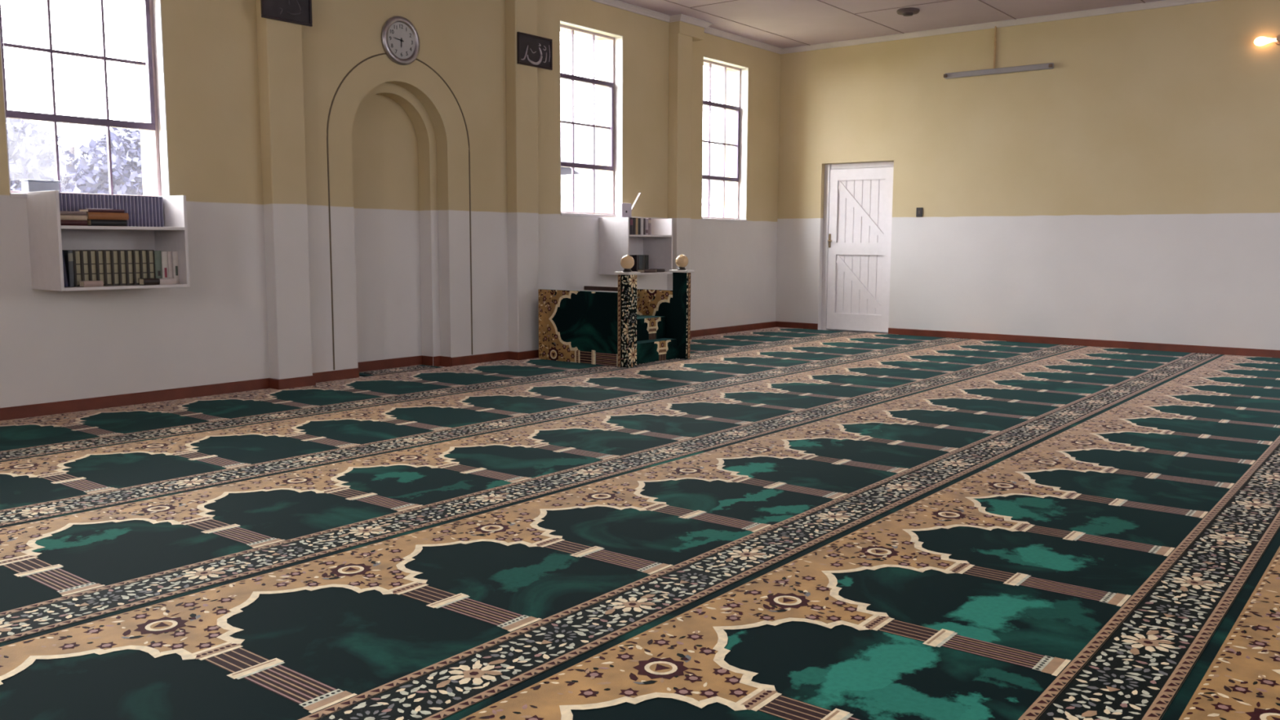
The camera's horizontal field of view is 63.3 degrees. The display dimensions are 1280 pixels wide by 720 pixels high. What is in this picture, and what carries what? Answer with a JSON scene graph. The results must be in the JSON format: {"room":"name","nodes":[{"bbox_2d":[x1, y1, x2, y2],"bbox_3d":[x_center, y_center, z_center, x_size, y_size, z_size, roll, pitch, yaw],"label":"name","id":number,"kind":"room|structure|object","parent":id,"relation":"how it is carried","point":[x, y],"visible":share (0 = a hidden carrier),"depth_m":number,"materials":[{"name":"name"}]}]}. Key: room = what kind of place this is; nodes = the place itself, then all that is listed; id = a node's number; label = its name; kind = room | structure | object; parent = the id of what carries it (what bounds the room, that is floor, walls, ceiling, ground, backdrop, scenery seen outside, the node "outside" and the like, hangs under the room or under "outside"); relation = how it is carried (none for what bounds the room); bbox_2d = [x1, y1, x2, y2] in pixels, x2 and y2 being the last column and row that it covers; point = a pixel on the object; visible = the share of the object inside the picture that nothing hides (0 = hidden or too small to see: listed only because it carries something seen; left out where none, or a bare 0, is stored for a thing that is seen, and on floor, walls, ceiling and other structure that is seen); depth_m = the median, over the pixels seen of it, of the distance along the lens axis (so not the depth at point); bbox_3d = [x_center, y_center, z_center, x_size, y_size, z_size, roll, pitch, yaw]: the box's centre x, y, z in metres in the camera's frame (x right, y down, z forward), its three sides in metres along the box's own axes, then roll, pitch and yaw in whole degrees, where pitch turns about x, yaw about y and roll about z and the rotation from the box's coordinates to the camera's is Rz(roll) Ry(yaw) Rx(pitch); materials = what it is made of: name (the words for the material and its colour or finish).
{"room":"mosque","nodes":[
{"label":"mosque","id":0,"kind":"room"},
{"bbox_2d":[0,0,780,408],"bbox_3d":[-2.587,-1.503,7.276,0.340,3.382,13.340,5,8,38],"label":"wall","id":1,"kind":"structure","parent":0,"point":[55,345],"depth_m":7.59,"materials":[{"name":"paint"}]},
{"bbox_2d":[9,193,26,198],"bbox_3d":[-3.288,-0.969,6.227,0.112,0.024,0.930,5,8,38],"label":"window sill","id":2,"kind":"structure","parent":1,"relation":"attached to","point":[11,195],"depth_m":5.86,"materials":[{"name":"white paint"}]},
{"bbox_2d":[19,179,60,193],"bbox_3d":[-3.456,-0.995,5.992,0.108,0.080,0.178,5,8,38],"label":"storage box","id":3,"kind":"object","parent":2,"relation":"on","point":[27,185],"visible":0.86,"depth_m":5.94,"materials":[{"name":"white plastic"}]},
{"bbox_2d":[0,0,161,196],"bbox_3d":[-3.339,-1.828,6.172,0.044,1.703,0.930,5,8,38],"label":"window","id":4,"kind":"structure","parent":1,"relation":"in","point":[147,5],"depth_m":6.32,"materials":[{"name":"metal"}]},
{"bbox_2d":[0,0,169,196],"bbox_3d":[-3.287,-1.825,6.131,0.093,1.698,0.930,5,8,38],"label":"window frame","id":5,"kind":"structure","parent":1,"relation":"in","point":[157,8],"depth_m":6.51,"materials":[{"name":"white paint"}]},
{"bbox_2d":[26,190,190,291],"bbox_3d":[-3.111,-0.699,6.108,0.374,0.550,0.745,5,8,38],"label":"bookshelf","id":6,"kind":"object","parent":1,"relation":"attached to","point":[48,238],"visible":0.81,"depth_m":6.09,"materials":[{"name":"white laminate"}]},
{"bbox_2d":[58,192,63,211],"bbox_3d":[-3.342,-0.862,5.952,0.138,0.185,0.020,5,8,38],"label":"book","id":7,"kind":"object","parent":6,"relation":"on","point":[60,196],"visible":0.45,"depth_m":5.91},
{"bbox_2d":[62,193,67,211],"bbox_3d":[-3.329,-0.863,5.969,0.138,0.185,0.020,5,8,38],"label":"book","id":8,"kind":"object","parent":6,"relation":"on","point":[64,197],"visible":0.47,"depth_m":5.92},
{"bbox_2d":[62,250,68,287],"bbox_3d":[-3.261,-0.511,5.821,0.156,0.201,0.040,5,8,38],"label":"book","id":9,"kind":"object","parent":6,"relation":"on","point":[65,280],"visible":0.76,"depth_m":5.78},
{"bbox_2d":[62,249,74,286],"bbox_3d":[-3.252,-0.519,5.881,0.157,0.205,0.027,5,8,38],"label":"book","id":10,"kind":"object","parent":6,"relation":"on","point":[68,254],"visible":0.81,"depth_m":5.83,"materials":[{"name":"paper"}]},
{"bbox_2d":[66,193,71,211],"bbox_3d":[-3.316,-0.865,5.986,0.138,0.185,0.020,5,8,38],"label":"book","id":11,"kind":"object","parent":6,"relation":"on","point":[68,195],"visible":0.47,"depth_m":5.94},
{"bbox_2d":[70,193,75,211],"bbox_3d":[-3.302,-0.867,6.003,0.138,0.185,0.020,5,8,38],"label":"book","id":12,"kind":"object","parent":6,"relation":"on","point":[72,195],"visible":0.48,"depth_m":5.96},
{"bbox_2d":[60,219,87,226],"bbox_3d":[-3.206,-0.768,5.821,0.126,0.030,0.160,5,8,38],"label":"book","id":13,"kind":"object","parent":6,"relation":"on","point":[77,223],"visible":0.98,"depth_m":5.79,"materials":[{"name":"paper"}]},
{"bbox_2d":[60,215,87,220],"bbox_3d":[-3.206,-0.797,5.821,0.126,0.026,0.155,5,8,38],"label":"book","id":14,"kind":"object","parent":13,"relation":"on","point":[62,217],"visible":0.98,"depth_m":5.79,"materials":[{"name":"paper"}]},
{"bbox_2d":[59,210,86,215],"bbox_3d":[-3.205,-0.821,5.821,0.121,0.022,0.150,5,8,38],"label":"book","id":15,"kind":"object","parent":14,"relation":"on","point":[62,213],"visible":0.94,"depth_m":5.79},
{"bbox_2d":[71,249,82,286],"bbox_3d":[-3.237,-0.524,5.924,0.158,0.205,0.041,5,8,38],"label":"book","id":16,"kind":"object","parent":6,"relation":"on","point":[76,253],"visible":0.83,"depth_m":5.87,"materials":[{"name":"paper"}]},
{"bbox_2d":[74,193,79,211],"bbox_3d":[-3.289,-0.869,6.020,0.138,0.185,0.020,5,8,38],"label":"book","id":17,"kind":"object","parent":6,"relation":"on","point":[76,195],"visible":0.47,"depth_m":5.97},
{"bbox_2d":[78,193,83,208],"bbox_3d":[-3.276,-0.871,6.037,0.138,0.185,0.020,5,8,38],"label":"book","id":18,"kind":"object","parent":6,"relation":"on","point":[80,195],"visible":0.29,"depth_m":5.99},
{"bbox_2d":[82,193,86,208],"bbox_3d":[-3.262,-0.873,6.054,0.138,0.185,0.020,5,8,38],"label":"book","id":19,"kind":"object","parent":6,"relation":"on","point":[84,197],"visible":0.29,"depth_m":6.01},
{"bbox_2d":[80,249,89,280],"bbox_3d":[-3.211,-0.527,5.957,0.158,0.205,0.041,5,8,38],"label":"book","id":20,"kind":"object","parent":6,"relation":"on","point":[84,253],"visible":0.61,"depth_m":5.91,"materials":[{"name":"paper"}]},
{"bbox_2d":[78,280,103,287],"bbox_3d":[-3.112,-0.432,5.889,0.071,0.032,0.105,5,8,38],"label":"book","id":21,"kind":"object","parent":6,"relation":"on","point":[82,283],"visible":1,"depth_m":5.86,"materials":[{"name":"paper"}]},
{"bbox_2d":[88,249,97,280],"bbox_3d":[-3.185,-0.531,5.990,0.158,0.205,0.041,5,8,38],"label":"book","id":22,"kind":"object","parent":6,"relation":"on","point":[92,253],"visible":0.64,"depth_m":5.94,"materials":[{"name":"paper"}]},
{"bbox_2d":[96,249,105,285],"bbox_3d":[-3.159,-0.535,6.023,0.158,0.205,0.041,5,8,38],"label":"book","id":23,"kind":"object","parent":6,"relation":"on","point":[100,253],"visible":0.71,"depth_m":5.97,"materials":[{"name":"paper"}]},
{"bbox_2d":[101,194,106,208],"bbox_3d":[-3.196,-0.882,6.139,0.138,0.185,0.020,5,8,38],"label":"book","id":24,"kind":"object","parent":6,"relation":"on","point":[103,196],"visible":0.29,"depth_m":6.09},
{"bbox_2d":[87,219,127,226],"bbox_3d":[-3.084,-0.788,5.978,0.131,0.036,0.200,5,8,38],"label":"book","id":25,"kind":"object","parent":6,"relation":"on","point":[90,222],"visible":0.89,"depth_m":5.93,"materials":[{"name":"paper"}]},
{"bbox_2d":[86,212,128,220],"bbox_3d":[-3.084,-0.826,5.971,0.136,0.040,0.225,5,8,38],"label":"book","id":26,"kind":"object","parent":25,"relation":"on","point":[91,215],"visible":0.88,"depth_m":5.92,"materials":[{"name":"paper"}]},
{"bbox_2d":[78,208,124,213],"bbox_3d":[-3.091,-0.855,5.963,0.126,0.018,0.200,5,8,38],"label":"book","id":27,"kind":"object","parent":26,"relation":"on","point":[80,210],"visible":0.94,"depth_m":5.91,"materials":[{"name":"paper"}]},
{"bbox_2d":[103,249,112,285],"bbox_3d":[-3.133,-0.538,6.056,0.158,0.205,0.041,5,8,38],"label":"book","id":28,"kind":"object","parent":6,"relation":"on","point":[107,253],"visible":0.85,"depth_m":6.01,"materials":[{"name":"paper"}]},
{"bbox_2d":[112,195,116,209],"bbox_3d":[-3.155,-0.888,6.190,0.138,0.185,0.020,5,8,38],"label":"book","id":29,"kind":"object","parent":6,"relation":"on","point":[114,197],"visible":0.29,"depth_m":6.14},
{"bbox_2d":[111,249,119,285],"bbox_3d":[-3.107,-0.542,6.089,0.158,0.205,0.041,5,8,38],"label":"book","id":30,"kind":"object","parent":6,"relation":"on","point":[114,253],"visible":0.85,"depth_m":6.04,"materials":[{"name":"paper"}]},
{"bbox_2d":[120,195,124,213],"bbox_3d":[-3.129,-0.892,6.224,0.138,0.185,0.020,5,8,38],"label":"book","id":31,"kind":"object","parent":6,"relation":"on","point":[122,197],"visible":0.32,"depth_m":6.18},
{"bbox_2d":[118,249,127,284],"bbox_3d":[-3.081,-0.546,6.122,0.158,0.205,0.041,5,8,38],"label":"book","id":32,"kind":"object","parent":6,"relation":"on","point":[122,253],"visible":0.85,"depth_m":6.07,"materials":[{"name":"paper"}]},
{"bbox_2d":[123,195,128,226],"bbox_3d":[-3.115,-0.893,6.241,0.138,0.185,0.020,5,8,38],"label":"book","id":33,"kind":"object","parent":6,"relation":"on","point":[126,206],"visible":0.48,"depth_m":6.20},
{"bbox_2d":[127,195,132,226],"bbox_3d":[-3.102,-0.895,6.258,0.138,0.185,0.020,5,8,38],"label":"book","id":34,"kind":"object","parent":6,"relation":"on","point":[129,198],"visible":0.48,"depth_m":6.22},
{"bbox_2d":[125,249,134,284],"bbox_3d":[-3.055,-0.549,6.155,0.158,0.205,0.041,5,8,38],"label":"book","id":35,"kind":"object","parent":6,"relation":"on","point":[129,253],"visible":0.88,"depth_m":6.11,"materials":[{"name":"paper"}]},
{"bbox_2d":[130,195,136,226],"bbox_3d":[-3.089,-0.897,6.275,0.138,0.185,0.020,5,8,38],"label":"book","id":36,"kind":"object","parent":6,"relation":"on","point":[133,208],"visible":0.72,"depth_m":6.23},
{"bbox_2d":[133,249,141,284],"bbox_3d":[-3.029,-0.553,6.189,0.158,0.205,0.041,5,8,38],"label":"book","id":37,"kind":"object","parent":6,"relation":"on","point":[136,253],"visible":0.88,"depth_m":6.14,"materials":[{"name":"paper"}]},
{"bbox_2d":[134,195,139,226],"bbox_3d":[-3.075,-0.899,6.292,0.138,0.185,0.020,5,8,38],"label":"book","id":38,"kind":"object","parent":6,"relation":"on","point":[136,202],"visible":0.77,"depth_m":6.25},
{"bbox_2d":[137,195,142,226],"bbox_3d":[-3.062,-0.901,6.309,0.138,0.185,0.020,5,8,38],"label":"book","id":39,"kind":"object","parent":6,"relation":"on","point":[140,197],"visible":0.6,"depth_m":6.27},
{"bbox_2d":[139,249,148,278],"bbox_3d":[-3.003,-0.557,6.222,0.158,0.205,0.041,5,8,38],"label":"book","id":40,"kind":"object","parent":6,"relation":"on","point":[144,260],"visible":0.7,"depth_m":6.17,"materials":[{"name":"paper"}]},
{"bbox_2d":[142,195,146,226],"bbox_3d":[-3.049,-0.903,6.326,0.138,0.185,0.020,5,8,38],"label":"book","id":41,"kind":"object","parent":6,"relation":"on","point":[144,206],"visible":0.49,"depth_m":6.29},
{"bbox_2d":[145,195,150,226],"bbox_3d":[-3.035,-0.905,6.343,0.138,0.185,0.020,5,8,38],"label":"book","id":42,"kind":"object","parent":6,"relation":"on","point":[147,202],"visible":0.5,"depth_m":6.30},
{"bbox_2d":[137,278,159,284],"bbox_3d":[-2.907,-0.464,6.150,0.071,0.038,0.090,5,8,38],"label":"book","id":43,"kind":"object","parent":6,"relation":"on","point":[142,281],"visible":1,"depth_m":6.12,"materials":[{"name":"paper"}]},
{"bbox_2d":[146,249,155,278],"bbox_3d":[-2.977,-0.560,6.255,0.158,0.205,0.041,5,8,38],"label":"book","id":44,"kind":"object","parent":6,"relation":"on","point":[150,253],"visible":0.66,"depth_m":6.20,"materials":[{"name":"paper"}]},
{"bbox_2d":[148,196,153,226],"bbox_3d":[-3.022,-0.907,6.360,0.138,0.185,0.020,5,8,38],"label":"book","id":45,"kind":"object","parent":6,"relation":"on","point":[150,198],"visible":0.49,"depth_m":6.32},
{"bbox_2d":[152,196,157,226],"bbox_3d":[-3.009,-0.908,6.377,0.138,0.185,0.020,5,8,38],"label":"book","id":46,"kind":"object","parent":6,"relation":"on","point":[154,208],"visible":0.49,"depth_m":6.33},
{"bbox_2d":[154,250,162,278],"bbox_3d":[-2.950,-0.562,6.289,0.158,0.200,0.040,5,8,38],"label":"book","id":47,"kind":"object","parent":6,"relation":"on","point":[157,257],"visible":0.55,"depth_m":6.24,"materials":[{"name":"paper"}]},
{"bbox_2d":[155,196,160,226],"bbox_3d":[-2.995,-0.910,6.394,0.138,0.185,0.020,5,8,38],"label":"book","id":48,"kind":"object","parent":6,"relation":"on","point":[157,204],"visible":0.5,"depth_m":6.35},
{"bbox_2d":[159,196,164,226],"bbox_3d":[-2.982,-0.912,6.411,0.138,0.185,0.020,5,8,38],"label":"book","id":49,"kind":"object","parent":6,"relation":"on","point":[161,201],"visible":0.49,"depth_m":6.37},
{"bbox_2d":[160,251,168,278],"bbox_3d":[-2.926,-0.563,6.321,0.158,0.195,0.036,5,8,38],"label":"book","id":50,"kind":"object","parent":6,"relation":"on","point":[164,254],"visible":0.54,"depth_m":6.27,"materials":[{"name":"paper"}]},
{"bbox_2d":[159,278,176,284],"bbox_3d":[-2.846,-0.471,6.228,0.071,0.034,0.100,5,8,38],"label":"book","id":51,"kind":"object","parent":6,"relation":"on","point":[162,281],"visible":0.94,"depth_m":6.21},
{"bbox_2d":[167,251,173,278],"bbox_3d":[-2.905,-0.566,6.349,0.156,0.195,0.028,5,8,38],"label":"book","id":52,"kind":"object","parent":6,"relation":"on","point":[169,253],"visible":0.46,"depth_m":6.30,"materials":[{"name":"paper"}]},
{"bbox_2d":[172,251,179,283],"bbox_3d":[-2.883,-0.569,6.375,0.158,0.195,0.036,5,8,38],"label":"book","id":53,"kind":"object","parent":6,"relation":"on","point":[175,254],"visible":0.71,"depth_m":6.33,"materials":[{"name":"paper"}]},
{"bbox_2d":[0,368,359,421],"bbox_3d":[-4.181,0.404,5.057,0.132,0.082,6.890,5,8,38],"label":"baseboard","id":54,"kind":"structure","parent":1,"relation":"attached to","point":[106,402],"depth_m":6.63,"materials":[{"name":"red paint"}]},
{"bbox_2d":[255,0,312,379],"bbox_3d":[-2.437,-1.432,7.103,0.122,3.282,0.270,5,8,38],"label":"pilaster","id":55,"kind":"object","parent":1,"relation":"attached to","point":[279,43],"visible":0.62,"depth_m":7.08,"materials":[{"name":"paint"}]},
{"bbox_2d":[260,0,312,26],"bbox_3d":[-2.366,-2.477,6.951,0.020,0.420,0.380,5,8,38],"label":"calligraphy","id":56,"kind":"object","parent":55,"relation":"attached to","point":[294,11],"visible":1,"depth_m":6.98,"materials":[{"name":"fabric"}]},
{"bbox_2d":[351,93,422,362],"bbox_3d":[-2.064,-1.069,8.215,0.060,2.312,1.040,5,8,38],"label":"mihrab back","id":57,"kind":"structure","parent":1,"relation":"attached to","point":[384,144],"depth_m":8.24,"materials":[{"name":"paint"}]},
{"bbox_2d":[357,355,433,372],"bbox_3d":[-1.991,0.043,8.281,0.133,0.087,0.770,5,8,38],"label":"baseboard","id":58,"kind":"structure","parent":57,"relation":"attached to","point":[415,360],"depth_m":8.38,"materials":[{"name":"red paint"}]},
{"bbox_2d":[357,82,439,364],"bbox_3d":[-1.986,-1.040,8.157,0.140,2.267,0.980,5,8,38],"label":"arch","id":59,"kind":"object","parent":1,"relation":"attached to","point":[421,122],"visible":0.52,"depth_m":8.44,"materials":[{"name":"paint"}]},
{"bbox_2d":[326,53,472,369],"bbox_3d":[-1.820,-1.157,8.027,0.012,2.358,1.378,5,8,38],"label":"trim","id":60,"kind":"structure","parent":1,"relation":"attached to","point":[370,57],"depth_m":7.61,"materials":[{"name":"paint"}]},
{"bbox_2d":[381,16,420,65],"bbox_3d":[-1.808,-2.418,7.868,0.030,0.360,0.360,5,8,38],"label":"wall clock","id":61,"kind":"object","parent":1,"relation":"attached to","point":[400,39],"visible":1,"depth_m":7.86,"materials":[{"name":"silver metal"}]},
{"bbox_2d":[433,355,451,366],"bbox_3d":[-1.883,0.053,8.198,0.130,0.087,0.920,5,8,38],"label":"baseboard","id":62,"kind":"object","parent":1,"relation":"attached to","point":[438,361],"visible":0.57,"depth_m":8.55,"materials":[{"name":"red paint"}]},
{"bbox_2d":[505,0,538,351],"bbox_3d":[-1.009,-1.633,8.923,0.122,3.282,0.265,5,8,38],"label":"pilaster","id":63,"kind":"object","parent":1,"relation":"attached to","point":[521,15],"visible":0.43,"depth_m":8.88,"materials":[{"name":"paint"}]},
{"bbox_2d":[516,31,552,70],"bbox_3d":[-0.892,-2.626,8.836,0.026,0.260,0.415,5,8,38],"label":"calligraphy","id":64,"kind":"object","parent":63,"relation":"attached to","point":[533,51],"visible":1,"depth_m":8.83,"materials":[{"name":"fabric"}]},
{"bbox_2d":[560,24,614,214],"bbox_3d":[-0.531,-2.224,9.752,0.044,1.703,0.895,5,8,38],"label":"window","id":65,"kind":"structure","parent":1,"relation":"in","point":[593,81],"depth_m":9.87,"materials":[{"name":"metal"}]},
{"bbox_2d":[560,213,616,217],"bbox_3d":[-0.480,-1.365,9.807,0.112,0.024,0.895,5,8,38],"label":"window sill","id":66,"kind":"structure","parent":1,"relation":"attached to","point":[562,214],"depth_m":9.71,"materials":[{"name":"white paint"}]},
{"bbox_2d":[560,20,622,214],"bbox_3d":[-0.479,-2.221,9.712,0.093,1.698,0.895,5,8,38],"label":"window frame","id":67,"kind":"structure","parent":1,"relation":"in","point":[618,38],"depth_m":10.03,"materials":[{"name":"white paint"}]},
{"bbox_2d":[450,320,776,366],"bbox_3d":[0.098,-0.200,10.513,0.132,0.082,5.190,5,8,38],"label":"baseboard","id":68,"kind":"structure","parent":1,"relation":"attached to","point":[471,359],"depth_m":9.03,"materials":[{"name":"red paint"}]},
{"bbox_2d":[599,217,672,275],"bbox_3d":[-0.035,-1.101,10.046,0.359,0.537,0.700,5,8,38],"label":"bookshelf","id":69,"kind":"object","parent":1,"relation":"attached to","point":[615,242],"visible":0.7,"depth_m":9.88,"materials":[{"name":"white laminate"}]},
{"bbox_2d":[616,192,640,217],"bbox_3d":[-0.096,-1.466,9.817,0.090,0.239,0.320,5,8,38],"label":"container","id":70,"kind":"object","parent":69,"relation":"on","point":[623,210],"visible":0.98,"depth_m":9.71,"materials":[{"name":"white plastic"}]},
{"bbox_2d":[629,254,639,271],"bbox_3d":[-0.068,-0.927,9.995,0.136,0.165,0.040,5,8,38],"label":"book","id":71,"kind":"object","parent":69,"relation":"on","point":[636,257],"visible":0.47,"depth_m":9.95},
{"bbox_2d":[636,269,655,272],"bbox_3d":[0.062,-0.856,9.984,0.096,0.028,0.170,5,8,38],"label":"book","id":72,"kind":"object","parent":69,"relation":"on","point":[638,270],"visible":0.96,"depth_m":9.93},
{"bbox_2d":[647,217,651,235],"bbox_3d":[0.041,-1.283,9.986,0.147,0.158,0.045,5,8,38],"label":"book","id":73,"kind":"object","parent":69,"relation":"on","point":[649,219],"visible":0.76,"depth_m":9.94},
{"bbox_2d":[666,33,692,290],"bbox_3d":[0.410,-1.833,10.732,0.122,3.282,0.250,5,8,38],"label":"pilaster","id":74,"kind":"object","parent":1,"relation":"attached to","point":[680,52],"visible":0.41,"depth_m":10.62,"materials":[{"name":"paint"}]},
{"bbox_2d":[668,21,704,40],"bbox_3d":[0.479,-3.387,10.623,0.137,0.170,0.436,5,8,38],"label":"pilaster capital","id":75,"kind":"object","parent":74,"relation":"attached to","point":[697,33],"visible":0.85,"depth_m":10.53,"materials":[{"name":"paint"}]},
{"bbox_2d":[590,0,782,53],"bbox_3d":[-2.265,-3.053,7.069,0.195,0.052,13.000,5,8,38],"label":"trim","id":76,"kind":"structure","parent":1,"relation":"attached to","point":[615,3],"depth_m":10.47,"materials":[{"name":"paint"}]},
{"bbox_2d":[702,59,741,219],"bbox_3d":[0.854,-2.419,11.518,0.044,1.703,0.900,5,8,38],"label":"window","id":77,"kind":"structure","parent":1,"relation":"in","point":[737,108],"depth_m":11.64,"materials":[{"name":"glass"}]},
{"bbox_2d":[701,217,746,222],"bbox_3d":[0.905,-1.560,11.573,0.112,0.024,0.900,5,8,38],"label":"window sill","id":78,"kind":"structure","parent":1,"relation":"attached to","point":[702,219],"depth_m":11.51,"materials":[{"name":"white paint"}]},
{"bbox_2d":[701,56,748,219],"bbox_3d":[0.906,-2.416,11.478,0.093,1.698,0.900,5,8,38],"label":"window frame","id":79,"kind":"structure","parent":1,"relation":"in","point":[744,70],"depth_m":11.81,"materials":[{"name":"white paint"}]},
{"bbox_2d":[617,0,1162,48],"bbox_3d":[1.208,-2.833,4.370,9.680,0.150,13.680,5,8,38],"label":"ceiling","id":80,"kind":"structure","parent":0,"point":[811,22],"depth_m":10.26,"materials":[{"name":"paint"}]},
{"bbox_2d":[664,0,1145,44],"bbox_3d":[1.256,-2.757,4.340,8.296,0.013,13.000,5,8,38],"label":"trim","id":81,"kind":"structure","parent":80,"relation":"attached to","point":[664,0],"depth_m":10.12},
{"bbox_2d":[896,7,919,16],"bbox_3d":[2.609,-3.378,10.111,0.220,0.052,0.220,5,8,38],"label":"ceiling rose","id":82,"kind":"object","parent":80,"relation":"attached to","point":[909,11],"visible":1,"depth_m":10.06,"materials":[{"name":"plastic"}]},
{"bbox_2d":[775,0,1279,350],"bbox_3d":[5.302,-1.756,9.787,9.680,3.382,0.340,5,8,38],"label":"wall","id":83,"kind":"structure","parent":0,"point":[1127,188],"depth_m":10.38,"materials":[{"name":"paint"}]},
{"bbox_2d":[775,321,817,329],"bbox_3d":[1.865,-0.408,12.407,0.575,0.082,0.012,5,8,38],"label":"baseboard","id":84,"kind":"structure","parent":83,"relation":"attached to","point":[778,324],"depth_m":12.39,"materials":[{"name":"red paint"}]},
{"bbox_2d":[820,161,893,332],"bbox_3d":[2.509,-1.283,11.935,0.886,1.934,0.128,5,8,38],"label":"door","id":85,"kind":"structure","parent":83,"relation":"in","point":[858,197],"depth_m":11.94,"materials":[{"name":"white paint"}]},
{"bbox_2d":[828,328,888,333],"bbox_3d":[2.619,-1.303,12.075,0.880,1.942,0.250,5,8,38],"label":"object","id":86,"kind":"structure","parent":83,"relation":"in","point":[828,329],"depth_m":12.07,"materials":[{"name":"white paint"}]},
{"bbox_2d":[915,207,922,217],"bbox_3d":[3.049,-1.613,11.341,0.072,0.100,0.016,5,8,38],"label":"light switch","id":87,"kind":"object","parent":83,"relation":"attached to","point":[919,210],"visible":1,"depth_m":11.34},
{"bbox_2d":[943,26,1053,79],"bbox_3d":[3.668,-3.197,10.640,1.112,0.518,0.075,5,8,38],"label":"wall light","id":88,"kind":"object","parent":83,"relation":"attached to","point":[1048,65],"visible":1,"depth_m":10.66,"materials":[{"name":"metal"}]},
{"bbox_2d":[781,0,1220,53],"bbox_3d":[5.185,-3.293,9.453,9.000,0.052,0.060,5,8,38],"label":"trim","id":89,"kind":"structure","parent":83,"relation":"attached to","point":[1164,3],"depth_m":10.61,"materials":[{"name":"paint"}]},
{"bbox_2d":[888,327,1279,358],"bbox_3d":[5.764,-0.048,9.388,7.535,0.082,0.012,5,8,38],"label":"baseboard","id":90,"kind":"structure","parent":83,"relation":"attached to","point":[1014,338],"depth_m":10.34,"materials":[{"name":"red paint"}]},
{"bbox_2d":[1253,34,1279,46],"bbox_3d":[5.568,-2.828,9.183,0.247,0.092,0.084,4,8,32],"label":"wall lamp","id":91,"kind":"object","parent":83,"relation":"attached to","point":[1260,41],"visible":1,"depth_m":9.18,"materials":[{"name":"glass"}]},
{"bbox_3d":[1.193,0.602,4.761,9.680,0.200,13.680,5,8,38],"label":"floor","id":92,"kind":"structure","parent":0,"visible":0},
{"bbox_2d":[359,364,441,377],"bbox_3d":[-1.932,0.085,8.239,0.253,0.014,0.740,5,8,38],"label":"carpet","id":93,"kind":"object","parent":92,"relation":"on","point":[390,371],"visible":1,"depth_m":8.22,"materials":[{"name":"carpet"}]},
{"bbox_2d":[0,327,866,462],"bbox_3d":[-1.863,0.213,7.119,1.200,0.014,12.966,5,8,38],"label":"carpet","id":94,"kind":"object","parent":92,"relation":"on","point":[56,433],"visible":0.78,"depth_m":6.63,"materials":[{"name":"carpet"}]},
{"bbox_2d":[537,269,693,367],"bbox_3d":[-0.291,-0.402,9.092,1.220,0.774,0.914,5,8,38],"label":"pulpit","id":95,"kind":"object","parent":94,"relation":"on","point":[629,326],"visible":1,"depth_m":8.81,"materials":[{"name":"gold fabric"}]},
{"bbox_2d":[620,254,634,271],"bbox_3d":[-0.102,-0.784,8.417,0.114,0.139,0.114,5,8,38],"label":"globe lamp","id":96,"kind":"object","parent":95,"relation":"on","point":[627,262],"visible":1,"depth_m":8.38,"materials":[{"name":"glass"}]},
{"bbox_2d":[675,253,688,270],"bbox_3d":[0.365,-0.854,9.045,0.114,0.139,0.114,5,8,38],"label":"globe lamp","id":97,"kind":"object","parent":95,"relation":"on","point":[682,260],"visible":1,"depth_m":9.01,"materials":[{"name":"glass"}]},
{"bbox_2d":[0,333,971,528],"bbox_3d":[-0.914,0.301,6.384,1.206,0.014,12.966,5,8,38],"label":"carpet","id":98,"kind":"object","parent":92,"relation":"on","point":[38,488],"visible":1,"depth_m":5.58,"materials":[{"name":"carpet"}]},
{"bbox_2d":[0,338,1087,646],"bbox_3d":[0.028,0.388,5.655,1.183,0.014,12.966,5,8,38],"label":"carpet","id":99,"kind":"object","parent":92,"relation":"on","point":[60,573],"visible":1,"depth_m":4.18,"materials":[{"name":"carpet"}]},
{"bbox_2d":[0,346,1223,719],"bbox_3d":[0.969,0.474,4.927,1.204,0.014,12.966,5,8,38],"label":"carpet","id":100,"kind":"object","parent":92,"relation":"on","point":[453,620],"visible":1,"depth_m":3.13,"materials":[{"name":"carpet"}]},
{"bbox_2d":[460,355,1279,719],"bbox_3d":[1.921,0.562,4.189,1.212,0.014,12.966,5,8,38],"label":"carpet","id":101,"kind":"object","parent":92,"relation":"on","point":[1100,569],"visible":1,"depth_m":3.01,"materials":[{"name":"carpet"}]},
{"bbox_2d":[1178,546,1279,719],"bbox_3d":[2.877,0.651,3.450,1.210,0.014,12.966,5,8,38],"label":"carpet","id":102,"kind":"object","parent":92,"relation":"on","point":[1242,682],"visible":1,"depth_m":2.51,"materials":[{"name":"carpet"}]},
{"label":"outside","id":103,"kind":"structure","parent":0,"visible":0},
{"bbox_3d":[-16.069,-3.073,38.943,59.500,0.200,100.000,5,8,38],"label":"ground","id":104,"kind":"structure","parent":103,"visible":0},
{"bbox_2d":[5,118,82,192],"bbox_3d":[-6.447,-1.237,10.203,2.100,2.748,2.495,5,8,38],"label":"tree","id":105,"kind":"object","parent":104,"relation":"on","point":[32,157],"visible":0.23,"depth_m":10.44,"materials":[{"name":"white plant"}]},
{"bbox_2d":[59,127,142,195],"bbox_3d":[-7.394,-1.700,13.701,1.935,2.867,2.357,5,8,38],"label":"tree","id":106,"kind":"object","parent":104,"relation":"on","point":[91,175],"visible":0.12,"depth_m":13.36,"materials":[{"name":"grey plant"}]},
{"bbox_2d":[560,174,721,217],"bbox_3d":[0.645,-2.772,24.272,0.320,2.660,14.700,5,8,38],"label":"wall","id":107,"kind":"structure","parent":104,"relation":"on","point":[583,200],"depth_m":21.73,"materials":[{"name":"paint"}]},
{"bbox_2d":[560,122,722,199],"bbox_3d":[-1.091,-4.637,31.487,6.800,4.720,9.600,5,8,38],"label":"house","id":108,"kind":"structure","parent":104,"relation":"on","point":[582,134],"depth_m":28.62,"materials":[{"name":"paint"}]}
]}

